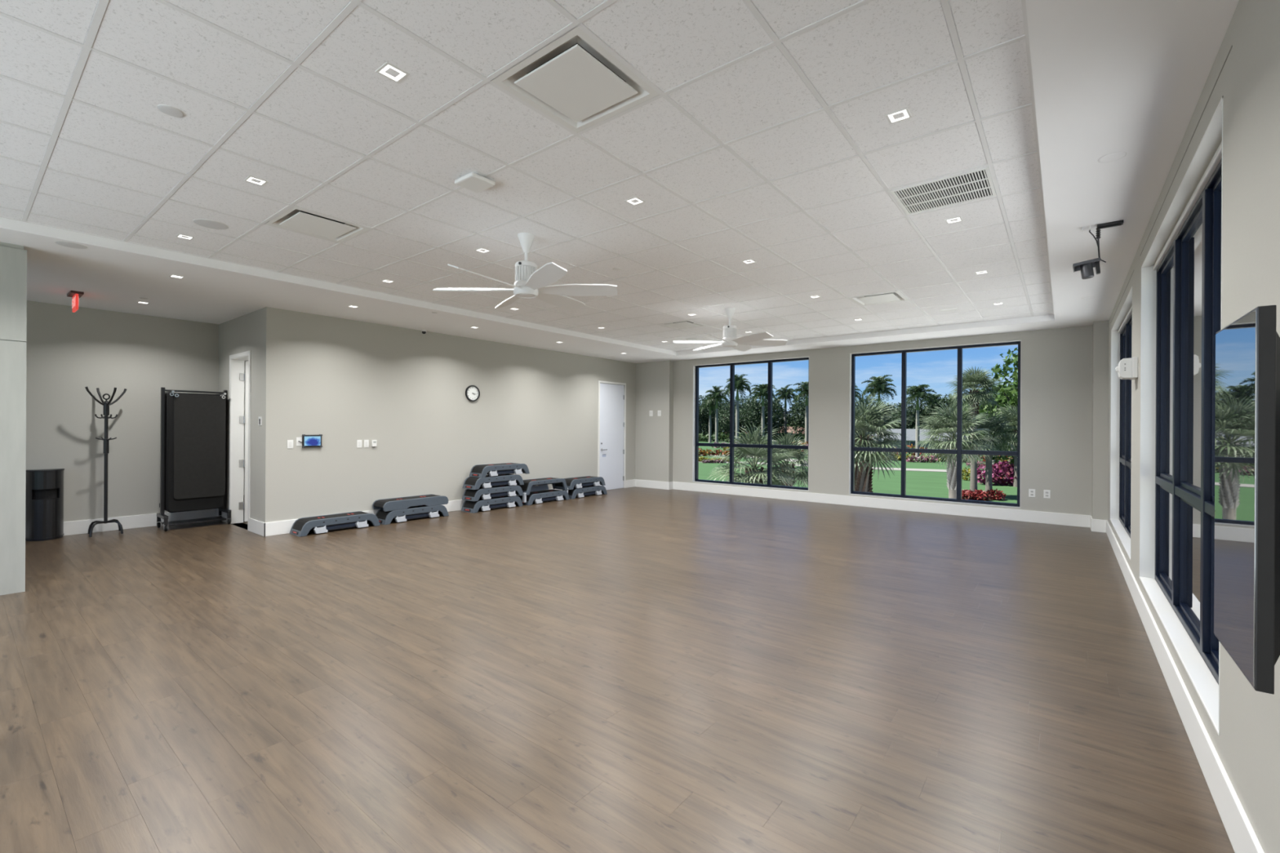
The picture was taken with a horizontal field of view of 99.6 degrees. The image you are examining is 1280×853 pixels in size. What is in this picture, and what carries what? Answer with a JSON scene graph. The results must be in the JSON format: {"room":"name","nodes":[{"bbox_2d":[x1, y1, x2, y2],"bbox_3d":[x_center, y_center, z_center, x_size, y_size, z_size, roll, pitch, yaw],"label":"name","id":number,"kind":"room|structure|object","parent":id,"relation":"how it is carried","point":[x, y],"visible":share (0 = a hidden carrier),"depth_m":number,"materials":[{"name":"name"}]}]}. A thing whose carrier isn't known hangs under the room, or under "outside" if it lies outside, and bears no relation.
{"room":"exercise studio","nodes":[
{"label":"exercise studio","id":0,"kind":"room"},
{"bbox_2d":[0,241,26,595],"bbox_3d":[-6.057,-0.071,4.624,0.600,3.095,1.038,0,0,38],"label":"wall","id":1,"kind":"structure","parent":0,"point":[13,257],"depth_m":4.79,"materials":[{"name":"paint"}]},
{"bbox_2d":[26,300,218,521],"bbox_3d":[-5.848,-0.198,9.821,0.200,3.650,13.832,0,0,38],"label":"wall","id":2,"kind":"structure","parent":0,"point":[68,352],"depth_m":7.57,"materials":[{"name":"beige paint"}]},
{"bbox_2d":[62,508,217,536],"bbox_3d":[-8.310,1.371,6.519,0.016,0.185,5.208,0,0,38],"label":"baseboard","id":3,"kind":"structure","parent":2,"relation":"attached to","point":[74,527],"depth_m":7.78,"materials":[{"name":"white paint"}]},
{"bbox_2d":[243,360,248,494],"bbox_3d":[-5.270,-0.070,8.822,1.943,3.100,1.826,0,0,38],"label":"lining","id":4,"kind":"object","parent":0,"point":[246,360],"depth_m":8.84,"materials":[{"name":"white paint"}]},
{"bbox_2d":[228,350,251,530],"bbox_3d":[-5.586,0.201,8.312,0.920,2.555,0.964,0,0,38],"label":"door","id":5,"kind":"structure","parent":4,"relation":"attached to","point":[239,416],"depth_m":8.23,"materials":[{"name":"white paint"}]},
{"bbox_2d":[218,306,279,528],"bbox_3d":[-5.821,-0.198,7.998,2.093,3.650,0.150,0,0,38],"label":"wall","id":6,"kind":"structure","parent":0,"point":[257,331],"depth_m":7.41,"materials":[{"name":"beige paint"}]},
{"bbox_2d":[217,508,265,536],"bbox_3d":[-5.874,1.385,7.928,2.109,0.185,0.016,0,0,38],"label":"baseboard","id":7,"kind":"structure","parent":6,"relation":"attached to","point":[256,526],"depth_m":7.51,"materials":[{"name":"white paint"}]},
{"bbox_2d":[278,308,635,520],"bbox_3d":[-2.461,-0.179,10.706,0.150,3.650,8.258,0,0,38],"label":"wall","id":8,"kind":"structure","parent":0,"point":[344,381],"depth_m":9.00,"materials":[{"name":"beige paint"}]},
{"bbox_2d":[297,434,322,448],"bbox_3d":[-4.696,0.207,7.708,0.031,0.188,0.308,0,0,38],"label":"tablet","id":9,"kind":"object","parent":8,"relation":"attached to","point":[308,441],"visible":1,"depth_m":7.71,"materials":[{"name":"blue glass"}]},
{"bbox_2d":[263,479,635,536],"bbox_3d":[-2.584,1.403,10.427,0.016,0.185,8.010,0,0,38],"label":"baseboard","id":10,"kind":"structure","parent":8,"relation":"attached to","point":[280,527],"depth_m":7.51,"materials":[{"name":"white paint"}]},
{"bbox_2d":[465,385,479,401],"bbox_3d":[-3.036,-0.603,9.818,0.038,0.294,0.294,0,0,38],"label":"wall clock","id":11,"kind":"object","parent":8,"relation":"attached to","point":[472,393],"visible":1,"depth_m":9.81,"materials":[{"name":"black plastic"}]},
{"bbox_2d":[597,380,626,489],"bbox_3d":[-0.661,0.224,12.873,0.101,2.565,0.990,0,0,38],"label":"door","id":12,"kind":"structure","parent":8,"relation":"in","point":[611,448],"depth_m":12.89,"materials":[{"name":"white paint"}]},
{"bbox_2d":[0,486,1235,852],"bbox_3d":[-1.408,1.652,6.329,11.514,0.300,13.832,0,0,38],"label":"floor","id":13,"kind":"structure","parent":0,"point":[635,669],"depth_m":3.10,"materials":[{"name":"brown wood"}]},
{"bbox_2d":[25,468,64,541],"bbox_3d":[-7.723,1.014,7.028,0.240,0.905,0.356,0,0,38],"label":"waste bin","id":14,"kind":"object","parent":13,"relation":"on","point":[44,491],"visible":0.93,"depth_m":6.95,"materials":[{"name":"black metal"}]},
{"bbox_2d":[84,386,126,537],"bbox_3d":[-7.274,0.466,7.370,0.382,1.993,0.382,0,0,-37],"label":"coat stand","id":15,"kind":"object","parent":13,"relation":"on","point":[106,404],"visible":1,"depth_m":7.36,"materials":[{"name":"black metal"}]},
{"bbox_2d":[156,386,231,531],"bbox_3d":[-6.585,0.458,8.005,0.499,2.029,0.780,0,0,38],"label":"rack","id":16,"kind":"object","parent":13,"relation":"on","point":[162,504],"visible":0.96,"depth_m":7.75,"materials":[{"name":"black metal"}]},
{"bbox_2d":[164,393,166,511],"bbox_3d":[-6.638,0.371,8.034,0.027,1.703,0.650,0,0,38],"label":"exercise mat","id":17,"kind":"object","parent":16,"relation":"hanging from","point":[165,393],"visible":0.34,"depth_m":7.78,"materials":[{"name":"black rubber"}]},
{"bbox_2d":[167,392,223,512],"bbox_3d":[-6.492,0.374,7.920,0.027,1.710,0.650,0,0,38],"label":"exercise mat","id":18,"kind":"object","parent":16,"relation":"hanging from","point":[168,393],"visible":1,"depth_m":7.66,"materials":[{"name":"black rubber"}]},
{"bbox_2d":[168,392,224,511],"bbox_3d":[-6.468,0.366,7.902,0.027,1.695,0.640,0,0,38],"label":"exercise mat","id":19,"kind":"object","parent":16,"relation":"hanging from","point":[193,504],"visible":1,"depth_m":7.70,"materials":[{"name":"black rubber"}]},
{"bbox_2d":[173,393,226,499],"bbox_3d":[-6.426,0.287,7.907,0.027,1.503,0.600,0,0,38],"label":"exercise mat","id":20,"kind":"object","parent":16,"relation":"hanging from","point":[199,420],"visible":1,"depth_m":7.89,"materials":[{"name":"plastic"}]},
{"bbox_2d":[289,511,380,537],"bbox_3d":[-4.375,1.385,7.805,0.374,0.200,1.094,0,0,38],"label":"deck","id":21,"kind":"object","parent":13,"relation":"on","point":[301,526],"visible":1,"depth_m":7.64,"materials":[{"name":"grey plastic"}]},
{"bbox_2d":[375,505,448,524],"bbox_3d":[-3.665,1.389,8.710,0.374,0.200,1.094,0,0,38],"label":"deck","id":22,"kind":"object","parent":13,"relation":"on","point":[384,517],"visible":0.9,"depth_m":8.53,"materials":[{"name":"plastic"}]},
{"bbox_2d":[372,493,448,511],"bbox_3d":[-3.672,1.217,8.704,0.370,0.145,1.090,0,0,38],"label":"deck","id":23,"kind":"object","parent":22,"relation":"on","point":[400,503],"visible":1,"depth_m":8.53,"materials":[{"name":"grey plastic"}]},
{"bbox_2d":[461,496,522,513],"bbox_3d":[-2.677,1.395,9.854,0.374,0.200,1.094,0,0,38],"label":"deck","id":24,"kind":"object","parent":13,"relation":"on","point":[473,507],"visible":0.92,"depth_m":9.64,"materials":[{"name":"plastic"}]},
{"bbox_2d":[462,484,523,501],"bbox_3d":[-2.667,1.195,9.866,0.374,0.200,1.094,0,0,38],"label":"deck","id":25,"kind":"object","parent":24,"relation":"on","point":[468,495],"visible":0.96,"depth_m":9.65,"materials":[{"name":"plastic"}]},
{"bbox_2d":[462,474,524,489],"bbox_3d":[-2.659,0.995,9.874,0.374,0.200,1.094,0,0,38],"label":"deck","id":26,"kind":"object","parent":25,"relation":"on","point":[470,482],"visible":0.94,"depth_m":9.64,"materials":[{"name":"plastic"}]},
{"bbox_2d":[469,462,529,477],"bbox_3d":[-2.575,0.796,9.980,0.374,0.200,1.094,0,0,38],"label":"deck","id":27,"kind":"object","parent":26,"relation":"on","point":[491,469],"visible":1,"depth_m":9.78,"materials":[{"name":"plastic"}]},
{"bbox_2d":[518,488,569,505],"bbox_3d":[-1.922,1.399,10.800,0.374,0.200,1.094,0,0,38],"label":"deck","id":28,"kind":"object","parent":13,"relation":"on","point":[538,496],"visible":0.87,"depth_m":10.66,"materials":[{"name":"plastic"}]},
{"bbox_2d":[516,477,568,502],"bbox_3d":[-1.954,1.244,10.762,0.371,0.390,1.140,0,0,38],"label":"deck","id":29,"kind":"object","parent":28,"relation":"on","point":[530,485],"visible":0.81,"depth_m":10.70,"materials":[{"name":"grey plastic"}]},
{"bbox_2d":[562,485,607,498],"bbox_3d":[-1.206,1.403,11.713,0.374,0.200,1.094,0,0,38],"label":"deck","id":30,"kind":"object","parent":13,"relation":"on","point":[584,491],"visible":0.79,"depth_m":11.54,"materials":[{"name":"plastic"}]},
{"bbox_2d":[564,475,605,489],"bbox_3d":[-1.242,1.203,11.665,0.374,0.200,1.094,0,0,38],"label":"deck","id":31,"kind":"object","parent":30,"relation":"on","point":[587,481],"visible":0.88,"depth_m":11.51,"materials":[{"name":"plastic"}]},
{"bbox_2d":[0,0,1239,363],"bbox_3d":[-1.388,-1.795,6.329,11.514,0.405,13.832,0,0,38],"label":"ceiling","id":32,"kind":"structure","parent":0,"point":[767,138],"depth_m":3.36,"materials":[{"name":"tile"}]},
{"bbox_2d":[54,240,88,248],"bbox_3d":[-5.051,-1.612,4.809,0.208,0.006,0.208,0,0,38],"label":"ceiling speaker","id":33,"kind":"object","parent":32,"relation":"attached to","point":[68,244],"visible":1,"depth_m":4.80,"materials":[{"name":"white plastic"}]},
{"bbox_2d":[66,290,84,312],"bbox_3d":[-6.876,-1.516,6.588,0.340,0.215,0.110,0,0,38],"label":"exit sign","id":34,"kind":"object","parent":32,"relation":"hanging from","point":[76,295],"visible":1,"depth_m":6.52,"materials":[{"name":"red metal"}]},
{"bbox_2d":[156,104,185,117],"bbox_3d":[-2.506,-1.686,2.893,0.114,0.006,0.114,0,0,38],"label":"ceiling speaker","id":35,"kind":"object","parent":32,"relation":"attached to","point":[167,109],"visible":1,"depth_m":2.89,"materials":[{"name":"white plastic"}]},
{"bbox_2d":[192,218,229,229],"bbox_3d":[-3.591,-1.692,4.532,0.239,0.006,0.239,0,0,38],"label":"ceiling speaker","id":36,"kind":"object","parent":32,"relation":"attached to","point":[209,224],"visible":1,"depth_m":4.51,"materials":[{"name":"white plastic"}]},
{"bbox_2d":[243,175,268,186],"bbox_3d":[-2.638,-1.690,3.717,0.112,0.009,0.112,0,0,38],"label":"recessed light","id":37,"kind":"object","parent":32,"relation":"in","point":[248,178],"visible":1,"depth_m":3.71,"materials":[{"name":"white"}]},
{"bbox_2d":[266,206,368,242],"bbox_3d":[-2.711,-1.710,4.555,0.586,0.056,0.586,0,0,38],"label":"ceiling vent","id":38,"kind":"object","parent":32,"relation":"in","point":[294,219],"visible":0.88,"depth_m":4.53,"materials":[{"name":"white plastic"}]},
{"bbox_2d":[375,62,409,83],"bbox_3d":[-1.175,-1.682,2.569,0.112,0.009,0.112,0,0,38],"label":"recessed light","id":39,"kind":"object","parent":32,"relation":"in","point":[381,70],"visible":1,"depth_m":2.57,"materials":[{"name":"white"}]},
{"bbox_2d":[454,172,495,192],"bbox_3d":[-1.121,-1.661,3.675,0.210,0.042,0.190,0,0,38],"label":"wireless access point","id":40,"kind":"object","parent":32,"relation":"attached to","point":[472,181],"visible":1,"depth_m":3.65,"materials":[{"name":"white plastic"}]},
{"bbox_2d":[432,232,617,310],"bbox_3d":[-1.001,-1.415,4.757,1.529,0.534,1.601,0,0,38],"label":"ceiling fan","id":41,"kind":"object","parent":32,"relation":"hanging from","point":[531,282],"visible":1,"depth_m":4.71,"materials":[{"name":"white plastic"}]},
{"bbox_2d":[491,26,659,133],"bbox_3d":[-0.311,-1.697,2.672,0.586,0.056,0.586,0,0,38],"label":"ceiling vent","id":42,"kind":"object","parent":32,"relation":"in","point":[572,80],"visible":1,"depth_m":2.64,"materials":[{"name":"white plastic"}]},
{"bbox_2d":[657,320,705,329],"bbox_3d":[0.700,-1.691,8.902,0.586,0.056,0.586,0,0,38],"label":"ceiling vent","id":43,"kind":"object","parent":32,"relation":"in","point":[682,324],"visible":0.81,"depth_m":8.89,"materials":[{"name":"white plastic"}]},
{"bbox_2d":[672,307,787,351],"bbox_3d":[1.271,-1.402,7.652,1.529,0.534,1.601,0,0,38],"label":"ceiling fan","id":44,"kind":"object","parent":32,"relation":"hanging from","point":[743,343],"visible":1,"depth_m":7.59,"materials":[{"name":"white plastic"}]},
{"bbox_2d":[848,291,908,306],"bbox_3d":[3.100,-1.678,7.019,0.586,0.056,0.586,0,0,38],"label":"ceiling vent","id":45,"kind":"object","parent":32,"relation":"in","point":[894,296],"visible":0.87,"depth_m":7.01,"materials":[{"name":"white plastic"}]},
{"bbox_2d":[884,106,912,124],"bbox_3d":[1.387,-1.668,2.901,0.112,0.009,0.112,0,0,38],"label":"recessed light","id":46,"kind":"object","parent":32,"relation":"in","point":[906,112],"visible":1,"depth_m":2.90,"materials":[{"name":"white"}]},
{"bbox_2d":[890,166,996,214],"bbox_3d":[2.159,-1.659,3.844,0.584,0.010,0.530,0,0,38],"label":"ceiling vent","id":47,"kind":"object","parent":32,"relation":"in","point":[975,184],"visible":1,"depth_m":3.82,"materials":[{"name":"white plastic"}]},
{"bbox_2d":[1072,219,1123,279],"bbox_3d":[3.558,-1.363,4.209,0.299,0.405,0.124,0,0,38],"label":"camera","id":48,"kind":"object","parent":32,"relation":"hanging from","point":[1086,267],"visible":1,"depth_m":4.20,"materials":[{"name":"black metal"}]},
{"bbox_2d":[1072,257,1100,272],"bbox_3d":[3.507,-1.268,4.248,0.165,0.055,0.120,-8,0,38],"label":"camera","id":49,"kind":"object","parent":48,"relation":"on","point":[1086,265],"depth_m":4.21,"materials":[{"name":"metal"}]},
{"bbox_2d":[1097,151,1126,162],"bbox_3d":[2.751,-1.569,3.153,0.129,0.004,0.129,0,0,38],"label":"ceiling speaker","id":50,"kind":"object","parent":32,"relation":"attached to","point":[1115,156],"visible":1,"depth_m":3.15,"materials":[{"name":"paint"}]},
{"bbox_2d":[635,360,673,482],"bbox_3d":[0.345,-0.036,13.330,1.028,3.095,0.164,0,0,38],"label":"wall","id":51,"kind":"structure","parent":0,"point":[654,380],"depth_m":13.21,"materials":[{"name":"beige paint"}]},
{"bbox_2d":[672,325,1092,515],"bbox_3d":[3.696,-0.069,10.964,9.221,3.800,0.250,0,0,38],"label":"wall","id":52,"kind":"structure","parent":0,"point":[1056,437],"depth_m":8.79,"materials":[{"name":"beige paint"}]},
{"bbox_2d":[693,356,808,491],"bbox_3d":[2.396,-0.062,11.935,2.785,2.740,0.177,0,0,38],"label":"window","id":53,"kind":"structure","parent":52,"relation":"in","point":[695,368],"depth_m":12.19,"materials":[{"name":"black metal"}]},
{"bbox_2d":[635,479,1106,533],"bbox_3d":[3.383,1.437,10.791,8.955,0.185,0.398,0,0,38],"label":"baseboard","id":54,"kind":"structure","parent":52,"relation":"attached to","point":[1047,517],"depth_m":9.93,"materials":[{"name":"white paint"}]},
{"bbox_2d":[848,340,1021,507],"bbox_3d":[5.197,-0.046,9.737,2.725,2.740,0.177,0,0,38],"label":"window","id":55,"kind":"structure","parent":52,"relation":"in","point":[903,450],"depth_m":9.65,"materials":[{"name":"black metal"}]},
{"bbox_2d":[1091,320,1108,519],"bbox_3d":[6.865,0.001,8.075,0.168,3.095,0.382,0,0,38],"label":"wall","id":56,"kind":"structure","parent":0,"point":[1100,328],"depth_m":7.93,"materials":[{"name":"beige paint"}]},
{"bbox_2d":[1107,0,1279,852],"bbox_3d":[2.956,-0.073,2.754,0.250,3.800,13.582,0,0,38],"label":"wall","id":57,"kind":"structure","parent":0,"point":[1247,744],"depth_m":1.92,"materials":[{"name":"beige paint"}]},
{"bbox_2d":[1110,271,1133,559],"bbox_3d":[5.604,-0.086,6.205,0.164,2.718,3.180,0,0,38],"label":"window","id":58,"kind":"structure","parent":57,"relation":"in","point":[1122,330],"depth_m":7.29,"materials":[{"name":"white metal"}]},
{"bbox_2d":[1115,356,1137,379],"bbox_3d":[4.348,-0.516,4.840,0.140,0.180,0.260,0,0,38],"label":"emergency light","id":59,"kind":"object","parent":57,"relation":"attached to","point":[1127,368],"visible":1,"depth_m":4.77,"materials":[{"name":"white plastic"}]},
{"bbox_2d":[1106,520,1264,852],"bbox_3d":[2.787,1.433,2.764,0.016,0.185,13.000,0,0,38],"label":"baseboard","id":60,"kind":"structure","parent":57,"relation":"attached to","point":[1242,837],"depth_m":2.46,"materials":[{"name":"white paint"}]},
{"bbox_2d":[1139,44,1232,735],"bbox_3d":[3.313,-0.098,3.286,0.164,2.718,3.200,0,0,38],"label":"window","id":61,"kind":"structure","parent":57,"relation":"in","point":[1181,270],"depth_m":3.46,"materials":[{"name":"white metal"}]},
{"bbox_2d":[1213,304,1279,694],"bbox_3d":[1.538,0.159,1.290,0.172,0.840,0.410,0,0,38],"label":"wall display","id":62,"kind":"object","parent":57,"relation":"attached to","point":[1246,577],"visible":1,"depth_m":1.22,"materials":[{"name":"black metal"}]},
{"label":"outside","id":63,"kind":"structure","parent":0,"visible":0},
{"bbox_2d":[698,435,1017,503],"bbox_3d":[8.810,5.049,221.860,580.000,0.001,680.000,0,0,38],"label":"lawn","id":64,"kind":"structure","parent":63,"point":[918,483],"depth_m":52.17,"materials":[{"name":"green plant"}]},
{"bbox_2d":[698,396,721,442],"bbox_3d":[22.169,-2.327,170.949,7.444,14.902,7.518,0,0,38],"label":"royal palm","id":65,"kind":"object","parent":64,"relation":"on","point":[711,404],"visible":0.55,"depth_m":170.40,"materials":[{"name":"green plant"}]},
{"bbox_2d":[698,395,724,440],"bbox_3d":[22.008,-3.200,193.607,17.541,16.718,14.801,0,0,-5],"label":"tree","id":66,"kind":"object","parent":64,"relation":"on","point":[704,417],"visible":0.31,"depth_m":190.47,"materials":[{"name":"green plant"}]},
{"bbox_2d":[698,448,729,456],"bbox_3d":[12.403,4.381,92.846,6.940,2.146,5.075,0,0,38],"label":"flower bed","id":67,"kind":"object","parent":64,"relation":"on","point":[716,452],"visible":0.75,"depth_m":92.49,"materials":[{"name":"multicoloured plant"}]},
{"bbox_2d":[704,386,728,443],"bbox_3d":[21.937,-3.294,155.832,7.692,16.833,7.212,0,0,38],"label":"royal palm","id":68,"kind":"object","parent":64,"relation":"on","point":[715,395],"visible":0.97,"depth_m":155.64,"materials":[{"name":"green plant"}]},
{"bbox_2d":[717,400,744,438],"bbox_3d":[30.788,-2.105,185.294,10.832,14.621,14.304,0,0,41],"label":"tree","id":69,"kind":"object","parent":64,"relation":"on","point":[723,425],"visible":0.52,"depth_m":183.17,"materials":[{"name":"green plant"}]},
{"bbox_2d":[723,373,751,444],"bbox_3d":[25.996,-4.460,144.565,8.577,19.212,8.519,0,0,38],"label":"royal palm","id":70,"kind":"object","parent":64,"relation":"on","point":[740,381],"visible":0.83,"depth_m":144.37,"materials":[{"name":"green plant"}]},
{"bbox_2d":[719,395,755,440],"bbox_3d":[37.758,-3.111,198.629,14.801,16.718,17.541,0,0,-33],"label":"tree","id":71,"kind":"object","parent":64,"relation":"on","point":[740,400],"visible":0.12,"depth_m":196.08,"materials":[{"name":"green plant"}]},
{"bbox_2d":[698,431,804,443],"bbox_3d":[26.526,3.559,181.043,59.911,5.001,21.813,0,0,38],"label":"hedge","id":72,"kind":"object","parent":64,"relation":"on","point":[725,437],"visible":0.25,"depth_m":178.84,"materials":[{"name":"green plant"}]},
{"bbox_2d":[738,392,786,439],"bbox_3d":[39.362,-3.334,178.705,15.213,17.182,18.028,0,0,-2],"label":"tree","id":73,"kind":"object","parent":64,"relation":"on","point":[756,409],"visible":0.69,"depth_m":175.25,"materials":[{"name":"green plant"}]},
{"bbox_2d":[748,383,777,436],"bbox_3d":[36.475,-3.801,160.872,7.970,18.010,8.943,0,0,38],"label":"royal palm","id":74,"kind":"object","parent":64,"relation":"on","point":[763,388],"visible":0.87,"depth_m":160.31,"materials":[{"name":"green plant"}]},
{"bbox_2d":[755,407,791,439],"bbox_3d":[46.685,-2.016,190.685,14.304,14.621,10.832,0,0,13],"label":"tree","id":75,"kind":"object","parent":64,"relation":"on","point":[781,422],"visible":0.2,"depth_m":188.71,"materials":[{"name":"green plant"}]},
{"bbox_2d":[774,384,796,439],"bbox_3d":[50.545,-4.678,187.267,9.187,19.922,8.896,0,0,38],"label":"royal palm","id":76,"kind":"object","parent":64,"relation":"on","point":[785,393],"visible":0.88,"depth_m":186.78,"materials":[{"name":"green plant"}]},
{"bbox_2d":[786,394,806,435],"bbox_3d":[57.045,-3.235,183.744,18.028,17.182,15.213,0,0,-30],"label":"tree","id":77,"kind":"object","parent":64,"relation":"on","point":[797,411],"visible":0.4,"depth_m":181.03,"materials":[{"name":"green plant"}]},
{"bbox_2d":[790,381,808,444],"bbox_3d":[50.357,-4.438,162.504,9.279,19.439,9.256,0,0,38],"label":"royal palm","id":78,"kind":"object","parent":64,"relation":"on","point":[804,388],"visible":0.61,"depth_m":162.36,"materials":[{"name":"green plant"}]},
{"bbox_2d":[698,461,1009,474],"bbox_3d":[21.027,5.118,71.142,69.568,0.100,7.262,0,0,23],"label":"path","id":79,"kind":"structure","parent":64,"relation":"on","point":[726,462],"depth_m":64.38,"materials":[{"name":"grey concrete"}]},
{"bbox_2d":[854,395,897,437],"bbox_3d":[60.331,-1.459,142.571,13.643,13.653,11.512,0,0,37],"label":"tree","id":80,"kind":"object","parent":64,"relation":"on","point":[864,400],"visible":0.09,"depth_m":141.09,"materials":[{"name":"green plant"}]},
{"bbox_2d":[861,374,897,441],"bbox_3d":[38.957,-1.639,88.185,5.678,13.715,5.338,0,0,38],"label":"royal palm","id":81,"kind":"object","parent":64,"relation":"on","point":[878,384],"visible":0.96,"depth_m":87.65,"materials":[{"name":"green plant"}]},
{"bbox_2d":[884,400,931,429],"bbox_3d":[68.131,-1.102,137.110,12.136,13.026,9.190,0,0,36],"label":"tree","id":82,"kind":"object","parent":64,"relation":"on","point":[911,423],"visible":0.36,"depth_m":135.62,"materials":[{"name":"green plant"}]},
{"bbox_2d":[871,428,968,448],"bbox_3d":[59.330,2.932,116.134,21.600,4.800,9.600,0,0,32],"label":"house","id":83,"kind":"structure","parent":64,"relation":"on","point":[911,433],"depth_m":113.98,"materials":[{"name":"paint"}]},
{"bbox_2d":[906,383,936,460],"bbox_3d":[41.824,-0.550,81.019,4.645,11.569,4.767,0,0,38],"label":"royal palm","id":84,"kind":"object","parent":64,"relation":"on","point":[915,391],"visible":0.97,"depth_m":80.86,"materials":[{"name":"green plant"}]},
{"bbox_2d":[906,454,937,462],"bbox_3d":[41.226,4.730,79.169,4.183,1.343,2.765,0,0,38],"label":"flower bed","id":85,"kind":"object","parent":64,"relation":"on","point":[913,458],"visible":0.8,"depth_m":78.93,"materials":[{"name":"plant"}]},
{"bbox_2d":[883,453,968,462],"bbox_3d":[40.411,4.821,83.411,17.622,1.470,7.889,0,0,38],"label":"flower bed","id":86,"kind":"object","parent":64,"relation":"on","point":[899,457],"visible":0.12,"depth_m":82.09,"materials":[{"name":"multicoloured plant"}]},
{"bbox_2d":[919,393,947,426],"bbox_3d":[72.514,-1.340,133.783,6.604,13.492,5.600,0,0,38],"label":"royal palm","id":87,"kind":"object","parent":64,"relation":"on","point":[929,403],"visible":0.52,"depth_m":133.10,"materials":[{"name":"green plant"}]},
{"bbox_2d":[920,393,969,436],"bbox_3d":[75.006,-1.377,131.041,13.643,13.653,11.512,0,0,35],"label":"tree","id":88,"kind":"object","parent":64,"relation":"on","point":[931,410],"visible":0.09,"depth_m":131.55,"materials":[{"name":"green plant"}]},
{"bbox_2d":[961,466,970,480],"bbox_3d":[31.588,4.637,52.164,1.527,1.461,1.626,0,0,38],"label":"bush","id":89,"kind":"object","parent":64,"relation":"on","point":[964,470],"visible":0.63,"depth_m":51.97,"materials":[{"name":"green plant"}]},
{"bbox_2d":[961,489,977,500],"bbox_3d":[22.801,4.834,37.867,1.216,0.878,1.237,0,0,-10],"label":"bush","id":90,"kind":"object","parent":64,"relation":"on","point":[966,494],"visible":0.8,"depth_m":37.58,"materials":[{"name":"red plant"}]},
{"bbox_2d":[946,365,1003,497],"bbox_3d":[23.735,0.449,38.442,3.701,9.368,3.617,0,0,38],"label":"fan palm","id":91,"kind":"object","parent":64,"relation":"on","point":[974,380],"visible":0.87,"depth_m":38.02,"materials":[{"name":"green plant"}]},
{"bbox_2d":[971,488,991,501],"bbox_3d":[23.681,4.821,37.606,1.254,0.963,1.308,0,0,38],"label":"bush","id":92,"kind":"object","parent":64,"relation":"on","point":[981,494],"visible":0.94,"depth_m":37.34,"materials":[{"name":"red plant"}]},
{"bbox_2d":[977,463,1002,485],"bbox_3d":[30.947,4.308,48.080,2.210,2.045,2.562,0,0,38],"label":"bush","id":93,"kind":"object","parent":64,"relation":"on","point":[980,473],"visible":0.65,"depth_m":47.76,"materials":[{"name":"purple plant"}]},
{"bbox_2d":[962,409,1017,496],"bbox_3d":[25.307,1.924,39.221,4.394,6.436,4.076,0,0,7],"label":"fan palm","id":94,"kind":"object","parent":64,"relation":"on","point":[993,425],"visible":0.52,"depth_m":38.85,"materials":[{"name":"green plant"}]},
{"bbox_2d":[962,346,1017,470],"bbox_3d":[36.208,-1.376,50.372,12.019,13.218,8.538,0,0,29],"label":"tree","id":95,"kind":"object","parent":64,"relation":"on","point":[1006,392],"visible":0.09,"depth_m":50.15,"materials":[{"name":"green plant"}]},
{"bbox_2d":[986,488,1005,500],"bbox_3d":[24.850,4.828,37.920,1.339,0.940,1.231,0,0,38],"label":"bush","id":96,"kind":"object","parent":64,"relation":"on","point":[998,495],"visible":0.88,"depth_m":37.70,"materials":[{"name":"red plant"}]},
{"bbox_2d":[991,460,1013,485],"bbox_3d":[32.178,4.169,47.938,2.324,2.418,2.787,0,0,38],"label":"bush","id":97,"kind":"object","parent":64,"relation":"on","point":[1005,467],"visible":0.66,"depth_m":47.43,"materials":[{"name":"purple plant"}]},
{"bbox_2d":[991,403,1017,487],"bbox_3d":[32.455,1.548,46.448,5.042,7.269,5.319,0,0,11],"label":"fan palm","id":98,"kind":"object","parent":64,"relation":"on","point":[1012,417],"visible":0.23,"depth_m":46.27,"materials":[{"name":"green plant"}]},
{"bbox_2d":[1003,462,1016,485],"bbox_3d":[32.899,4.241,47.045,2.409,2.235,2.332,0,0,-11],"label":"bush","id":99,"kind":"object","parent":64,"relation":"on","point":[1011,466],"visible":0.34,"depth_m":46.97,"materials":[{"name":"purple plant"}]},
{"bbox_3d":[4.402,5.060,10.506,58.000,0.130,46.000,0,0,38],"label":"terrace","id":100,"kind":"object","parent":64,"relation":"on","visible":0},
{"bbox_2d":[705,421,802,486],"bbox_3d":[3.665,2.413,17.309,3.156,5.214,3.049,0,0,38],"label":"fan palm","id":101,"kind":"object","parent":100,"relation":"on","point":[756,476],"visible":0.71,"depth_m":16.88,"materials":[{"name":"green plant"}]},
{"bbox_2d":[748,427,808,487],"bbox_3d":[5.017,2.530,18.721,2.334,4.997,2.527,0,0,-25],"label":"fan palm","id":102,"kind":"object","parent":100,"relation":"on","point":[800,455],"visible":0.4,"depth_m":18.40,"materials":[{"name":"green plant"}]},
{"bbox_2d":[854,392,910,492],"bbox_3d":[7.507,1.922,18.288,3.022,6.241,3.258,0,0,11],"label":"fan palm","id":103,"kind":"object","parent":100,"relation":"on","point":[868,420],"visible":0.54,"depth_m":17.68,"materials":[{"name":"green plant"}]},
{"bbox_2d":[913,396,999,498],"bbox_3d":[14.351,1.855,24.617,3.560,6.452,3.539,0,0,-32],"label":"fan palm","id":104,"kind":"object","parent":100,"relation":"on","point":[946,424],"visible":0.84,"depth_m":24.44,"materials":[{"name":"green plant"}]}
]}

